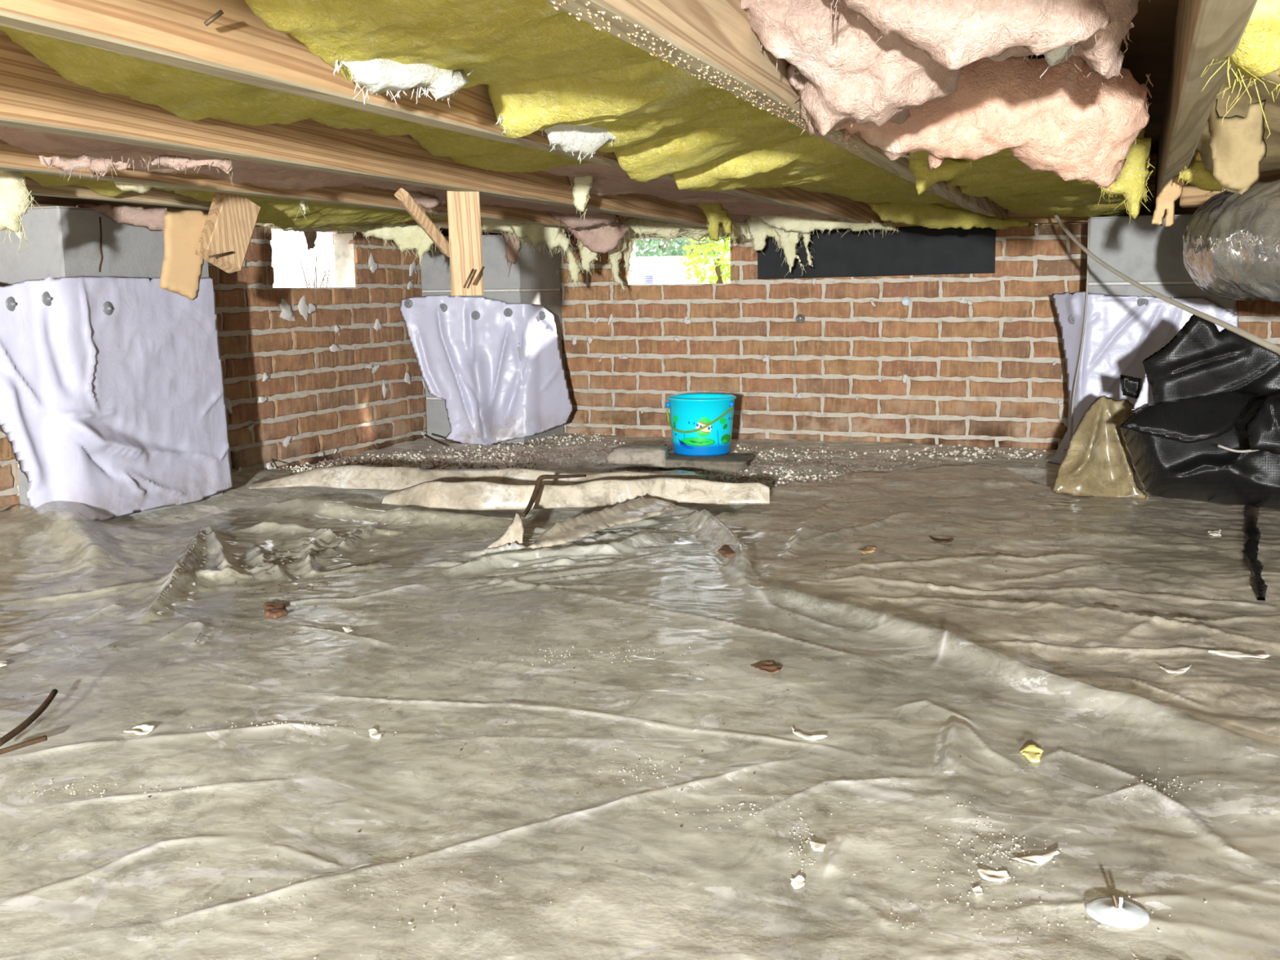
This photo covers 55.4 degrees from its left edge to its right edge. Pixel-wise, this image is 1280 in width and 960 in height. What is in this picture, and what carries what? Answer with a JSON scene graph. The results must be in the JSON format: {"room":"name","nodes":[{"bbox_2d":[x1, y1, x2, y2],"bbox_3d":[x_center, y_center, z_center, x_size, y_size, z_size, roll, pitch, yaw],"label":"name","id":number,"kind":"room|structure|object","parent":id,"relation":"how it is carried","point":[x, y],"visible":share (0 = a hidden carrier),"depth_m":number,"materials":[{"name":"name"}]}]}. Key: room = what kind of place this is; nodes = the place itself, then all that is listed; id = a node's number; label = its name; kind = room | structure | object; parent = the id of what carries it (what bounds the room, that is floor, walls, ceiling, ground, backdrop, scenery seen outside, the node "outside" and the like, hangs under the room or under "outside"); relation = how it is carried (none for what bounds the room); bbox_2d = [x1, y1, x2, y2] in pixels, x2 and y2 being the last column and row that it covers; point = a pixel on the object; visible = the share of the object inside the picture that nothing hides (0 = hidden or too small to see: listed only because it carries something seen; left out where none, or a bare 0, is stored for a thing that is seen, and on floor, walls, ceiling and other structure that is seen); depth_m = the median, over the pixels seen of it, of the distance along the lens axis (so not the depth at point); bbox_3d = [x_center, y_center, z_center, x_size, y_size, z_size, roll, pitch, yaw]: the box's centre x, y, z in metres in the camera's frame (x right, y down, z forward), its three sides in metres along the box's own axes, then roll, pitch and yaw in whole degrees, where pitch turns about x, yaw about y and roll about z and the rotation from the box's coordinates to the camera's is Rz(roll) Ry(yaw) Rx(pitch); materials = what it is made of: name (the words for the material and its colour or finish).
{"room":"building cavity","nodes":[
{"label":"building cavity","id":0,"kind":"room"},
{"bbox_2d":[0,226,426,511],"bbox_3d":[-1.521,-0.200,2.842,0.094,0.849,4.601,3,10,21],"label":"wall","id":1,"kind":"structure","parent":0,"point":[311,375],"depth_m":3.95,"materials":[{"name":"brick"}]},
{"bbox_2d":[27,195,448,236],"bbox_3d":[-1.940,-0.559,1.706,0.090,0.220,6.710,3,10,21],"label":"trim","id":2,"kind":"structure","parent":1,"relation":"on","point":[42,201],"depth_m":3.04,"materials":[{"name":"brown wood"}]},
{"bbox_2d":[0,432,1279,959],"bbox_3d":[0.438,0.385,0.939,5.020,0.074,6.730,3,10,21],"label":"floor","id":3,"kind":"structure","parent":0,"point":[876,840],"depth_m":1.41,"materials":[{"name":"plastic"}]},
{"bbox_2d":[0,206,222,518],"bbox_3d":[-1.292,-0.265,3.021,0.201,0.776,0.479,3,10,21],"label":"pier","id":4,"kind":"object","parent":3,"relation":"on","point":[62,241],"visible":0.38,"depth_m":2.78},
{"bbox_2d":[0,275,232,520],"bbox_3d":[-1.286,-0.184,2.800,0.146,0.572,0.890,6,11,35],"label":"sheet","id":5,"kind":"object","parent":4,"relation":"hanging from","point":[113,403],"visible":0.98,"depth_m":2.84,"materials":[{"name":"grey plastic"}]},
{"bbox_2d":[0,497,535,678],"bbox_3d":[-1.058,0.119,2.526,1.283,0.095,1.418,3,10,24],"label":"sheet","id":6,"kind":"object","parent":3,"relation":"on","point":[77,564],"visible":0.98,"depth_m":2.43,"materials":[{"name":"plastic"}]},
{"bbox_2d":[248,465,702,489],"bbox_3d":[-0.455,-0.025,3.383,1.247,0.061,0.341,-1,9,1],"label":"sheet","id":7,"kind":"object","parent":3,"relation":"on","point":[347,477],"visible":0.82,"depth_m":3.27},
{"bbox_2d":[420,235,564,444],"bbox_3d":[-0.553,-0.518,4.615,0.406,0.786,0.356,3,10,21],"label":"pier","id":8,"kind":"object","parent":3,"relation":"on","point":[536,281],"visible":0.38,"depth_m":4.46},
{"bbox_2d":[400,294,573,444],"bbox_3d":[-0.543,-0.390,4.367,0.616,0.544,0.182,-2,9,-7],"label":"sheet","id":9,"kind":"object","parent":8,"relation":"attached to","point":[465,348],"visible":1,"depth_m":4.39,"materials":[{"name":"grey plastic"}]},
{"bbox_2d":[382,477,769,510],"bbox_3d":[-0.158,0.020,3.040,0.973,0.071,0.223,-1,9,-3],"label":"sheet","id":10,"kind":"object","parent":3,"relation":"on","point":[431,495],"visible":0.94,"depth_m":2.97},
{"bbox_2d":[522,474,586,517],"bbox_3d":[-0.218,0.026,2.865,0.053,0.073,0.295,4,10,25],"label":"stick","id":11,"kind":"object","parent":10,"relation":"on","point":[540,478],"visible":1,"depth_m":2.86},
{"bbox_2d":[605,444,669,467],"bbox_3d":[-0.006,-0.075,3.786,0.196,0.062,0.136,0,9,7],"label":"lump","id":12,"kind":"object","parent":3,"relation":"on","point":[652,455],"visible":0.98,"depth_m":3.73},
{"bbox_2d":[0,505,1279,959],"bbox_3d":[-0.168,0.297,1.407,1.916,0.059,2.745,-5,10,-26],"label":"sheet","id":13,"kind":"object","parent":3,"relation":"on","point":[213,766],"visible":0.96,"depth_m":1.31,"materials":[{"name":"plastic"}]},
{"bbox_2d":[0,688,57,746],"bbox_3d":[-0.741,0.288,1.482,0.016,0.007,0.195,-2,9,-6],"label":"twig","id":14,"kind":"object","parent":13,"relation":"on","point":[45,704],"visible":1,"depth_m":1.47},
{"bbox_2d":[262,601,288,619],"bbox_3d":[-0.607,0.217,2.029,0.038,0.014,0.093,-4,10,-21],"label":"leaf litter","id":15,"kind":"object","parent":13,"relation":"on","point":[274,611],"visible":1,"depth_m":2.01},
{"bbox_2d":[487,513,524,548],"bbox_3d":[-0.278,0.111,2.511,0.078,0.081,0.034,-1,9,-4],"label":"scrap","id":16,"kind":"object","parent":13,"relation":"on","point":[514,531],"visible":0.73,"depth_m":2.51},
{"bbox_2d":[522,496,675,549],"bbox_3d":[-0.073,0.081,2.682,0.127,0.042,0.630,4,10,29],"label":"sheet","id":17,"kind":"object","parent":13,"relation":"on","point":[571,529],"visible":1,"depth_m":2.64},
{"bbox_2d":[11,640,1222,958],"bbox_3d":[-0.028,0.335,1.268,1.104,0.019,0.934,7,12,41],"label":"pale grit","id":18,"kind":"object","parent":13,"relation":"on","point":[1174,780],"visible":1,"depth_m":1.19,"materials":[{"name":"stone"}]},
{"bbox_2d":[1084,893,1149,928],"bbox_3d":[0.405,0.359,1.033,0.051,0.016,0.051,3,10,21],"label":"fastener","id":19,"kind":"object","parent":13,"relation":"on","point":[1113,911],"visible":1,"depth_m":1.03,"materials":[{"name":"white plastic"}]},
{"bbox_2d":[284,436,1037,489],"bbox_3d":[0.036,-0.073,3.988,2.303,0.036,1.570,4,10,29],"label":"gravel","id":20,"kind":"object","parent":3,"relation":"on","point":[347,460],"visible":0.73,"depth_m":3.91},
{"bbox_2d":[272,433,1054,486],"bbox_3d":[0.159,-0.090,4.075,2.530,0.038,1.357,1,9,10],"label":"debris","id":21,"kind":"object","parent":3,"relation":"on","point":[980,451],"visible":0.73,"depth_m":4.00,"materials":[{"name":"paint"}]},
{"bbox_2d":[661,453,755,472],"bbox_3d":[0.195,-0.057,3.820,0.319,0.046,0.229,2,9,15],"label":"flat stone","id":22,"kind":"object","parent":3,"relation":"on","point":[727,463],"visible":0.72,"depth_m":3.72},
{"bbox_2d":[665,393,736,456],"bbox_3d":[0.197,-0.175,3.848,0.222,0.178,0.219,3,10,21],"label":"bucket","id":23,"kind":"object","parent":22,"relation":"on","point":[701,424],"visible":1,"depth_m":3.77,"materials":[{"name":"teal plastic"}]},
{"bbox_2d":[684,464,1279,955],"bbox_3d":[1.175,0.204,2.060,2.474,0.034,2.976,3,10,21],"label":"sheet","id":24,"kind":"object","parent":3,"relation":"on","point":[1103,608],"depth_m":2.00,"materials":[{"name":"plastic"}]},
{"bbox_2d":[1052,395,1148,498],"bbox_3d":[1.168,-0.083,3.101,0.228,0.259,0.094,0,9,1],"label":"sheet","id":25,"kind":"object","parent":24,"relation":"on","point":[1096,462],"visible":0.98,"depth_m":3.11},
{"bbox_2d":[1053,213,1279,355],"bbox_3d":[1.130,-0.169,2.025,0.796,0.734,3.271,-2,9,-10],"label":"cable","id":26,"kind":"object","parent":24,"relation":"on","point":[1250,336],"visible":1,"depth_m":2.36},
{"bbox_2d":[1120,314,1279,511],"bbox_3d":[1.401,-0.137,2.704,0.633,0.476,0.572,3,10,21],"label":"tarpaulin","id":27,"kind":"object","parent":24,"relation":"on","point":[1210,432],"visible":1,"depth_m":2.66,"materials":[{"name":"black"}]},
{"bbox_2d":[1085,214,1234,469],"bbox_3d":[1.598,-0.413,3.791,0.406,0.786,0.356,3,10,21],"label":"pier","id":28,"kind":"object","parent":3,"relation":"on","point":[1151,255],"visible":0.26,"depth_m":3.60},
{"bbox_2d":[1062,218,1089,453],"bbox_3d":[1.300,-0.424,3.621,0.051,0.695,0.114,3,10,21],"label":"ground wire","id":29,"kind":"object","parent":28,"relation":"attached to","point":[1064,451],"visible":0.8,"depth_m":3.63,"materials":[{"name":"metal"}]},
{"bbox_2d":[1045,291,1238,466],"bbox_3d":[1.484,-0.295,3.647,0.548,0.535,0.117,5,11,33],"label":"sheet","id":30,"kind":"object","parent":28,"relation":"attached to","point":[1122,331],"visible":0.44,"depth_m":3.65,"materials":[{"name":"grey plastic"}]},
{"bbox_2d":[560,222,1279,449],"bbox_3d":[1.021,-0.450,4.256,3.620,0.849,0.094,3,10,21],"label":"wall","id":31,"kind":"structure","parent":0,"point":[973,359],"depth_m":4.33,"materials":[{"name":"brick"}]},
{"bbox_2d":[481,154,1198,237],"bbox_3d":[1.617,-0.950,3.943,5.090,0.220,0.090,3,10,21],"label":"trim","id":32,"kind":"structure","parent":31,"relation":"on","point":[1151,183],"depth_m":3.92,"materials":[{"name":"brown wood"}]},
{"bbox_2d":[757,226,995,279],"bbox_3d":[0.807,-0.791,4.230,0.824,0.175,0.011,3,10,21],"label":"vent opening","id":33,"kind":"structure","parent":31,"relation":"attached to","point":[911,250],"depth_m":4.21,"materials":[{"name":"plastic"}]},
{"bbox_2d":[1026,0,1178,154],"bbox_3d":[0.436,-0.546,0.773,5.190,0.020,6.900,3,10,21],"label":"ceiling","id":34,"kind":"structure","parent":0,"point":[1149,50],"depth_m":2.17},
{"bbox_2d":[23,176,505,233],"bbox_3d":[-1.536,-0.537,1.600,0.042,0.202,6.600,3,10,21],"label":"joist","id":35,"kind":"object","parent":34,"relation":"attached to","point":[156,197],"visible":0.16,"depth_m":2.67,"materials":[{"name":"brown wood"}]},
{"bbox_2d":[22,171,194,197],"bbox_3d":[-1.007,-0.635,2.473,0.322,0.106,0.498,3,10,21],"label":"insulation batt","id":36,"kind":"object","parent":35,"relation":"attached to","point":[107,188],"visible":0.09,"depth_m":2.48,"materials":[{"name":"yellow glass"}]},
{"bbox_2d":[0,169,43,254],"bbox_3d":[-1.142,-0.499,2.201,0.155,0.195,0.060,-1,9,-2],"label":"insulation","id":37,"kind":"object","parent":36,"relation":"hanging from","point":[15,202],"visible":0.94,"depth_m":2.19,"materials":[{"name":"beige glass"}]},
{"bbox_2d":[74,203,167,231],"bbox_3d":[-1.195,-0.604,2.808,0.218,0.068,0.026,0,9,2],"label":"insulation","id":38,"kind":"object","parent":35,"relation":"hanging from","point":[153,219],"visible":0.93,"depth_m":2.80,"materials":[{"name":"pink glass"}]},
{"bbox_2d":[195,191,260,273],"bbox_3d":[-0.896,-0.539,2.628,0.075,0.184,0.189,3,10,21],"label":"wood block","id":39,"kind":"object","parent":35,"relation":"attached to","point":[225,237],"visible":0.97,"depth_m":2.62,"materials":[{"name":"brown wood"}]},
{"bbox_2d":[160,208,208,300],"bbox_3d":[-0.968,-0.481,2.599,0.023,0.193,0.130,7,12,42],"label":"board","id":40,"kind":"object","parent":39,"relation":"hanging from","point":[181,269],"visible":0.94,"depth_m":2.59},
{"bbox_2d":[173,190,484,229],"bbox_3d":[-0.680,-0.743,3.306,0.318,0.138,1.349,3,10,21],"label":"insulation batt","id":41,"kind":"object","parent":35,"relation":"attached to","point":[281,212],"visible":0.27,"depth_m":3.07,"materials":[{"name":"yellow glass"}]},
{"bbox_2d":[546,210,617,235],"bbox_3d":[-0.277,-0.820,3.762,0.420,0.129,0.043,0,9,1],"label":"insulation","id":42,"kind":"object","parent":41,"relation":"hanging from","point":[572,221],"visible":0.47,"depth_m":3.75,"materials":[{"name":"pink glass"}]},
{"bbox_2d":[262,222,441,268],"bbox_3d":[-0.878,-0.716,3.674,0.568,0.163,0.042,-1,9,0],"label":"insulation","id":43,"kind":"object","parent":35,"relation":"hanging from","point":[406,236],"visible":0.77,"depth_m":3.67,"materials":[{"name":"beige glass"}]},
{"bbox_2d":[502,231,522,274],"bbox_3d":[-0.449,-0.802,4.300,0.068,0.171,0.040,3,10,21],"label":"insulation","id":44,"kind":"object","parent":35,"relation":"hanging from","point":[511,251],"visible":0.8,"depth_m":4.29,"materials":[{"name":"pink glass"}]},
{"bbox_3d":[-0.277,-0.932,4.335,0.317,0.080,0.976,3,10,21],"label":"insulation batt","id":45,"kind":"object","parent":35,"relation":"attached to","visible":0},
{"bbox_2d":[480,220,582,291],"bbox_3d":[-0.376,-0.779,4.054,0.364,0.314,0.043,-1,9,-2],"label":"insulation","id":46,"kind":"object","parent":45,"relation":"hanging from","point":[486,225],"visible":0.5,"depth_m":4.05,"materials":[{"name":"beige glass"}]},
{"bbox_2d":[508,222,573,259],"bbox_3d":[-0.327,-0.792,4.008,0.210,0.133,0.044,-2,9,-6],"label":"insulation","id":47,"kind":"object","parent":45,"relation":"hanging from","point":[536,233],"visible":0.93,"depth_m":4.00,"materials":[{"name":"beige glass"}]},
{"bbox_2d":[554,217,633,260],"bbox_3d":[-0.171,-0.810,3.981,0.300,0.188,0.057,0,9,1],"label":"insulation","id":48,"kind":"object","parent":45,"relation":"hanging from","point":[603,239],"visible":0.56,"depth_m":3.97,"materials":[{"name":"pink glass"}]},
{"bbox_2d":[0,139,637,234],"bbox_3d":[-1.196,-0.521,1.470,0.042,0.202,6.600,3,10,21],"label":"joist","id":49,"kind":"object","parent":34,"relation":"attached to","point":[15,158],"visible":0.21,"depth_m":2.48,"materials":[{"name":"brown wood"}]},
{"bbox_2d":[0,125,412,190],"bbox_3d":[-0.656,-0.610,2.256,0.408,0.101,1.045,3,10,21],"label":"insulation batt","id":50,"kind":"object","parent":49,"relation":"attached to","point":[33,141],"visible":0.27,"depth_m":2.11,"materials":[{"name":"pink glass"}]},
{"bbox_2d":[39,153,134,181],"bbox_3d":[-0.833,-0.471,1.840,0.145,0.041,0.013,0,9,2],"label":"insulation","id":51,"kind":"object","parent":50,"relation":"hanging from","point":[101,166],"visible":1,"depth_m":1.84,"materials":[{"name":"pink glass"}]},
{"bbox_2d":[364,185,599,214],"bbox_3d":[-0.280,-0.758,3.217,0.412,0.078,1.097,3,10,21],"label":"insulation batt","id":52,"kind":"object","parent":49,"relation":"attached to","point":[441,194],"visible":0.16,"depth_m":3.17,"materials":[{"name":"pink glass"}]},
{"bbox_2d":[400,191,445,215],"bbox_3d":[-0.532,-0.676,2.945,0.131,0.084,0.045,1,9,11],"label":"insulation","id":53,"kind":"object","parent":52,"relation":"hanging from","point":[426,201],"visible":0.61,"depth_m":2.93,"materials":[{"name":"pink glass"}]},
{"bbox_2d":[576,240,600,275],"bbox_3d":[-0.171,-0.758,4.033,0.081,0.166,0.029,0,9,4],"label":"insulation","id":54,"kind":"object","parent":49,"relation":"hanging from","point":[584,252],"visible":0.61,"depth_m":4.03,"materials":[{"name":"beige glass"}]},
{"bbox_2d":[604,234,629,296],"bbox_3d":[-0.083,-0.749,4.213,0.094,0.240,0.034,-1,9,-3],"label":"insulation","id":55,"kind":"object","parent":49,"relation":"hanging from","point":[614,261],"visible":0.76,"depth_m":4.21,"materials":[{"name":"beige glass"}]},
{"bbox_2d":[0,31,723,229],"bbox_3d":[-0.786,-0.500,1.313,0.048,0.202,6.601,3,10,20],"label":"joist","id":56,"kind":"object","parent":34,"relation":"attached to","point":[34,96],"visible":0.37,"depth_m":1.86,"materials":[{"name":"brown wood"}]},
{"bbox_2d":[130,151,234,187],"bbox_3d":[-0.698,-0.474,1.863,0.159,0.055,0.014,-1,9,-1],"label":"insulation","id":57,"kind":"object","parent":56,"relation":"hanging from","point":[166,160],"visible":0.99,"depth_m":1.86,"materials":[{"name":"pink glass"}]},
{"bbox_2d":[446,190,484,296],"bbox_3d":[-0.356,-0.484,2.496,0.069,0.213,0.093,-2,9,-11],"label":"wood post","id":58,"kind":"object","parent":56,"relation":"hanging from","point":[467,268],"visible":1,"depth_m":2.50,"materials":[{"name":"brown wood"}]},
{"bbox_2d":[394,187,449,257],"bbox_3d":[-0.440,-0.527,2.505,0.034,0.133,0.193,3,10,21],"label":"diagonal brace","id":59,"kind":"object","parent":58,"relation":"attached to","point":[402,195],"visible":0.96,"depth_m":2.48,"materials":[{"name":"brown wood"}]},
{"bbox_2d":[408,133,595,172],"bbox_3d":[-0.168,-0.645,2.299,0.440,0.106,0.462,3,10,21],"label":"insulation batt","id":60,"kind":"object","parent":56,"relation":"attached to","point":[485,153],"visible":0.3,"depth_m":2.24,"materials":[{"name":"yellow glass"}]},
{"bbox_2d":[618,216,742,253],"bbox_3d":[0.155,-0.875,4.263,0.545,0.164,0.159,0,9,5],"label":"insulation","id":61,"kind":"object","parent":56,"relation":"hanging from","point":[672,230],"visible":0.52,"depth_m":4.29,"materials":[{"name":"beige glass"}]},
{"bbox_2d":[0,0,884,223],"bbox_3d":[-0.355,-0.480,1.147,0.060,0.202,6.600,3,10,21],"label":"joist","id":62,"kind":"object","parent":34,"relation":"attached to","point":[221,38],"visible":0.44,"depth_m":1.13,"materials":[{"name":"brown wood"}]},
{"bbox_2d":[0,25,472,137],"bbox_3d":[-0.407,-0.553,1.659,0.407,0.126,0.928,3,10,21],"label":"insulation batt","id":63,"kind":"object","parent":62,"relation":"attached to","point":[188,95],"visible":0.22,"depth_m":1.51,"materials":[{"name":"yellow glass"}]},
{"bbox_2d":[542,163,746,200],"bbox_3d":[0.070,-0.740,2.924,0.443,0.108,0.912,3,10,21],"label":"insulation batt","id":64,"kind":"object","parent":62,"relation":"attached to","point":[606,180],"visible":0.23,"depth_m":2.82,"materials":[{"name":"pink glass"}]},
{"bbox_2d":[568,175,593,219],"bbox_3d":[-0.135,-0.644,2.771,0.057,0.105,0.021,0,9,4],"label":"insulation","id":65,"kind":"object","parent":64,"relation":"hanging from","point":[582,186],"visible":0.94,"depth_m":2.76,"materials":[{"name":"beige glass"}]},
{"bbox_2d":[613,123,815,182],"bbox_3d":[0.169,-0.551,2.014,0.310,0.125,0.485,3,10,21],"label":"insulation batt","id":66,"kind":"object","parent":62,"relation":"attached to","point":[661,157],"visible":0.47,"depth_m":1.87,"materials":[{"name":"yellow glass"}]},
{"bbox_2d":[656,195,836,219],"bbox_3d":[0.404,-0.857,3.781,0.445,0.096,1.100,3,10,21],"label":"insulation batt","id":67,"kind":"object","parent":62,"relation":"attached to","point":[744,206],"visible":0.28,"depth_m":3.53,"materials":[{"name":"pink glass"}]},
{"bbox_2d":[697,203,737,245],"bbox_3d":[0.211,-0.731,3.434,0.128,0.147,0.027,-1,9,1],"label":"insulation","id":68,"kind":"object","parent":67,"relation":"hanging from","point":[715,214],"visible":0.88,"depth_m":3.43,"materials":[{"name":"yellow glass"}]},
{"bbox_2d":[745,214,781,256],"bbox_3d":[0.421,-0.829,4.104,0.157,0.146,0.031,0,9,2],"label":"insulation","id":69,"kind":"object","parent":67,"relation":"hanging from","point":[757,230],"visible":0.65,"depth_m":4.09,"materials":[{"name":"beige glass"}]},
{"bbox_2d":[771,226,806,276],"bbox_3d":[0.483,-0.769,4.016,0.132,0.208,0.035,0,9,6],"label":"insulation","id":70,"kind":"object","parent":67,"relation":"hanging from","point":[788,242],"visible":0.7,"depth_m":4.00,"materials":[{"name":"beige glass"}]},
{"bbox_2d":[757,214,898,238],"bbox_3d":[0.587,-0.825,3.914,0.494,0.100,0.028,-1,9,-1],"label":"insulation","id":71,"kind":"object","parent":67,"relation":"hanging from","point":[803,224],"visible":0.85,"depth_m":3.91,"materials":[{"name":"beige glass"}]},
{"bbox_2d":[542,0,1008,219],"bbox_3d":[0.015,-0.461,1.006,0.038,0.203,6.600,3,10,21],"label":"joist","id":72,"kind":"object","parent":34,"relation":"attached to","point":[713,41],"visible":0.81,"depth_m":1.13,"materials":[{"name":"brown wood"}]},
{"bbox_2d":[244,0,658,94],"bbox_3d":[-0.128,-0.462,1.193,0.369,0.136,0.484,3,10,21],"label":"insulation batt","id":73,"kind":"object","parent":72,"relation":"attached to","point":[506,42],"visible":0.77,"depth_m":1.14,"materials":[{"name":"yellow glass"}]},
{"bbox_2d":[333,57,475,106],"bbox_3d":[-0.238,-0.410,1.249,0.032,0.058,0.176,8,12,44],"label":"insulation","id":74,"kind":"object","parent":73,"relation":"hanging from","point":[377,75],"visible":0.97,"depth_m":1.24,"materials":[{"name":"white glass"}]},
{"bbox_2d":[484,57,790,152],"bbox_3d":[0.036,-0.505,1.620,0.369,0.118,0.486,3,10,21],"label":"insulation batt","id":75,"kind":"object","parent":72,"relation":"attached to","point":[642,103],"visible":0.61,"depth_m":1.51,"materials":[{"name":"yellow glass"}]},
{"bbox_2d":[495,115,618,161],"bbox_3d":[-0.097,-0.463,1.616,0.032,0.080,0.255,7,12,40],"label":"insulation","id":76,"kind":"object","parent":75,"relation":"hanging from","point":[585,140],"visible":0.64,"depth_m":1.63,"materials":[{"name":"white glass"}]},
{"bbox_2d":[672,135,968,210],"bbox_3d":[0.634,-0.759,3.119,0.361,0.184,2.430,3,10,21],"label":"insulation batt","id":77,"kind":"object","parent":72,"relation":"attached to","point":[811,164],"visible":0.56,"depth_m":2.21,"materials":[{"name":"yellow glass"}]},
{"bbox_2d":[867,202,1037,229],"bbox_3d":[0.879,-0.746,3.430,0.480,0.085,0.027,0,9,1],"label":"insulation","id":78,"kind":"object","parent":77,"relation":"hanging from","point":[933,215],"visible":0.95,"depth_m":3.42,"materials":[{"name":"yellow glass"}]},
{"bbox_2d":[786,61,922,135],"bbox_3d":[0.250,-0.433,1.330,0.206,0.098,0.082,3,10,21],"label":"insulation","id":79,"kind":"object","parent":72,"relation":"attached to","point":[798,81],"visible":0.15,"depth_m":1.33,"materials":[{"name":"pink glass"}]},
{"bbox_2d":[741,0,1151,135],"bbox_3d":[0.258,-0.432,1.192,0.449,0.176,0.148,2,9,17],"label":"insulation","id":80,"kind":"object","parent":72,"relation":"attached to","point":[849,75],"visible":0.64,"depth_m":1.17,"materials":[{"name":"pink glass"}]},
{"bbox_2d":[1040,44,1079,78],"bbox_3d":[0.391,-0.399,1.138,0.037,0.044,0.025,3,10,21],"label":"insulation","id":81,"kind":"object","parent":80,"relation":"hanging from","point":[1053,58],"visible":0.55,"depth_m":1.14,"materials":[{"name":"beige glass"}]},
{"bbox_2d":[799,56,1153,193],"bbox_3d":[0.405,-0.435,1.481,0.420,0.169,0.144,0,9,7],"label":"insulation","id":82,"kind":"object","parent":72,"relation":"hanging from","point":[1064,122],"visible":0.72,"depth_m":1.43,"materials":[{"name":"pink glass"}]},
{"bbox_2d":[907,105,1148,205],"bbox_3d":[0.884,-0.674,2.657,0.386,0.088,1.743,3,10,21],"label":"insulation batt","id":83,"kind":"object","parent":72,"relation":"attached to","point":[1000,177],"visible":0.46,"depth_m":2.63,"materials":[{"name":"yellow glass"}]},
{"bbox_2d":[905,157,972,195],"bbox_3d":[0.496,-0.518,2.038,0.118,0.079,0.032,0,9,2],"label":"insulation","id":84,"kind":"object","parent":83,"relation":"hanging from","point":[951,167],"visible":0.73,"depth_m":2.03,"materials":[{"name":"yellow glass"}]},
{"bbox_2d":[1097,137,1155,223],"bbox_3d":[0.774,-0.476,1.939,0.094,0.135,0.035,-1,9,-4],"label":"insulation","id":85,"kind":"object","parent":83,"relation":"hanging from","point":[1131,184],"visible":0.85,"depth_m":1.93,"materials":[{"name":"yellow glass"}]},
{"bbox_2d":[1000,194,1144,224],"bbox_3d":[1.751,-1.049,4.829,0.420,0.140,2.862,3,10,21],"label":"insulation batt","id":86,"kind":"object","parent":72,"relation":"attached to","point":[1087,211],"visible":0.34,"depth_m":3.59,"materials":[{"name":"yellow glass"}]},
{"bbox_2d":[1151,0,1257,226],"bbox_3d":[0.412,-0.393,0.862,0.058,0.300,6.601,3,10,22],"label":"joist","id":87,"kind":"object","parent":34,"relation":"attached to","point":[1206,30],"depth_m":1.36,"materials":[{"name":"brown wood"}]},
{"bbox_2d":[830,0,1111,71],"bbox_3d":[0.273,-0.404,1.055,0.259,0.099,0.081,1,9,12],"label":"insulation","id":88,"kind":"object","parent":87,"relation":"hanging from","point":[955,34],"visible":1,"depth_m":1.03,"materials":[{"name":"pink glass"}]},
{"bbox_2d":[1177,152,1224,195],"bbox_3d":[0.958,-0.519,2.073,0.082,0.073,0.022,-1,9,-5],"label":"insulation","id":89,"kind":"object","parent":87,"relation":"hanging from","point":[1197,175],"visible":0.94,"depth_m":2.07,"materials":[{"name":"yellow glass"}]},
{"bbox_2d":[1207,98,1266,194],"bbox_3d":[0.874,-0.495,1.793,0.100,0.146,0.010,-1,9,0],"label":"kraft paper","id":90,"kind":"object","parent":87,"relation":"hanging from","point":[1237,144],"visible":0.92,"depth_m":1.79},
{"bbox_2d":[1200,0,1279,137],"bbox_3d":[0.564,-0.371,1.067,0.143,0.130,0.092,5,11,32],"label":"insulation","id":91,"kind":"object","parent":87,"relation":"hanging from","point":[1257,54],"visible":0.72,"depth_m":1.07,"materials":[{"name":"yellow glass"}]},
{"bbox_3d":[0.842,-0.421,0.689,0.043,0.202,6.600,3,10,21],"label":"joist","id":92,"kind":"object","parent":34,"relation":"attached to","visible":0},
{"bbox_2d":[1179,169,1279,207],"bbox_3d":[2.221,-0.742,2.833,1.761,0.142,0.091,4,10,27],"label":"girder","id":93,"kind":"object","parent":92,"relation":"attached to","point":[1191,197],"visible":0.16,"depth_m":3.19,"materials":[{"name":"brown wood"}]},
{"bbox_2d":[1182,179,1279,302],"bbox_3d":[1.744,-0.413,2.118,0.844,0.315,2.223,-4,10,-22],"label":"duct","id":94,"kind":"object","parent":92,"relation":"hanging from","point":[1231,251],"visible":0.94,"depth_m":2.45,"materials":[{"name":"grey metal"}]},
{"bbox_2d":[1187,64,1279,173],"bbox_3d":[1.252,-0.710,2.302,0.389,0.204,0.599,3,10,21],"label":"insulation batt","id":95,"kind":"object","parent":92,"relation":"attached to","point":[1271,162],"visible":0.34,"depth_m":2.23,"materials":[{"name":"fabric"}]},
{"label":"outside","id":96,"kind":"structure","parent":0,"visible":0},
{"bbox_3d":[-0.634,-0.810,6.632,22.000,0.060,20.000,3,10,21],"label":"ground","id":97,"kind":"structure","parent":96,"visible":0},
{"bbox_2d":[635,254,730,284],"bbox_3d":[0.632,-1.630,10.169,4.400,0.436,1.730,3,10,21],"label":"shed","id":98,"kind":"object","parent":97,"relation":"on","point":[649,269],"visible":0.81,"depth_m":9.43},
{"bbox_2d":[635,235,730,257],"bbox_3d":[0.186,-2.260,12.587,1.556,0.945,1.051,3,10,21],"label":"tree","id":99,"kind":"object","parent":97,"relation":"on","point":[679,251],"visible":0.17,"depth_m":12.25,"materials":[{"name":"green plant"}]},
{"bbox_2d":[680,236,730,284],"bbox_3d":[0.408,-1.106,6.610,0.406,0.513,0.367,3,10,21],"label":"bush","id":100,"kind":"object","parent":97,"relation":"on","point":[719,277],"visible":0.6,"depth_m":6.55,"materials":[{"name":"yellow plant"}]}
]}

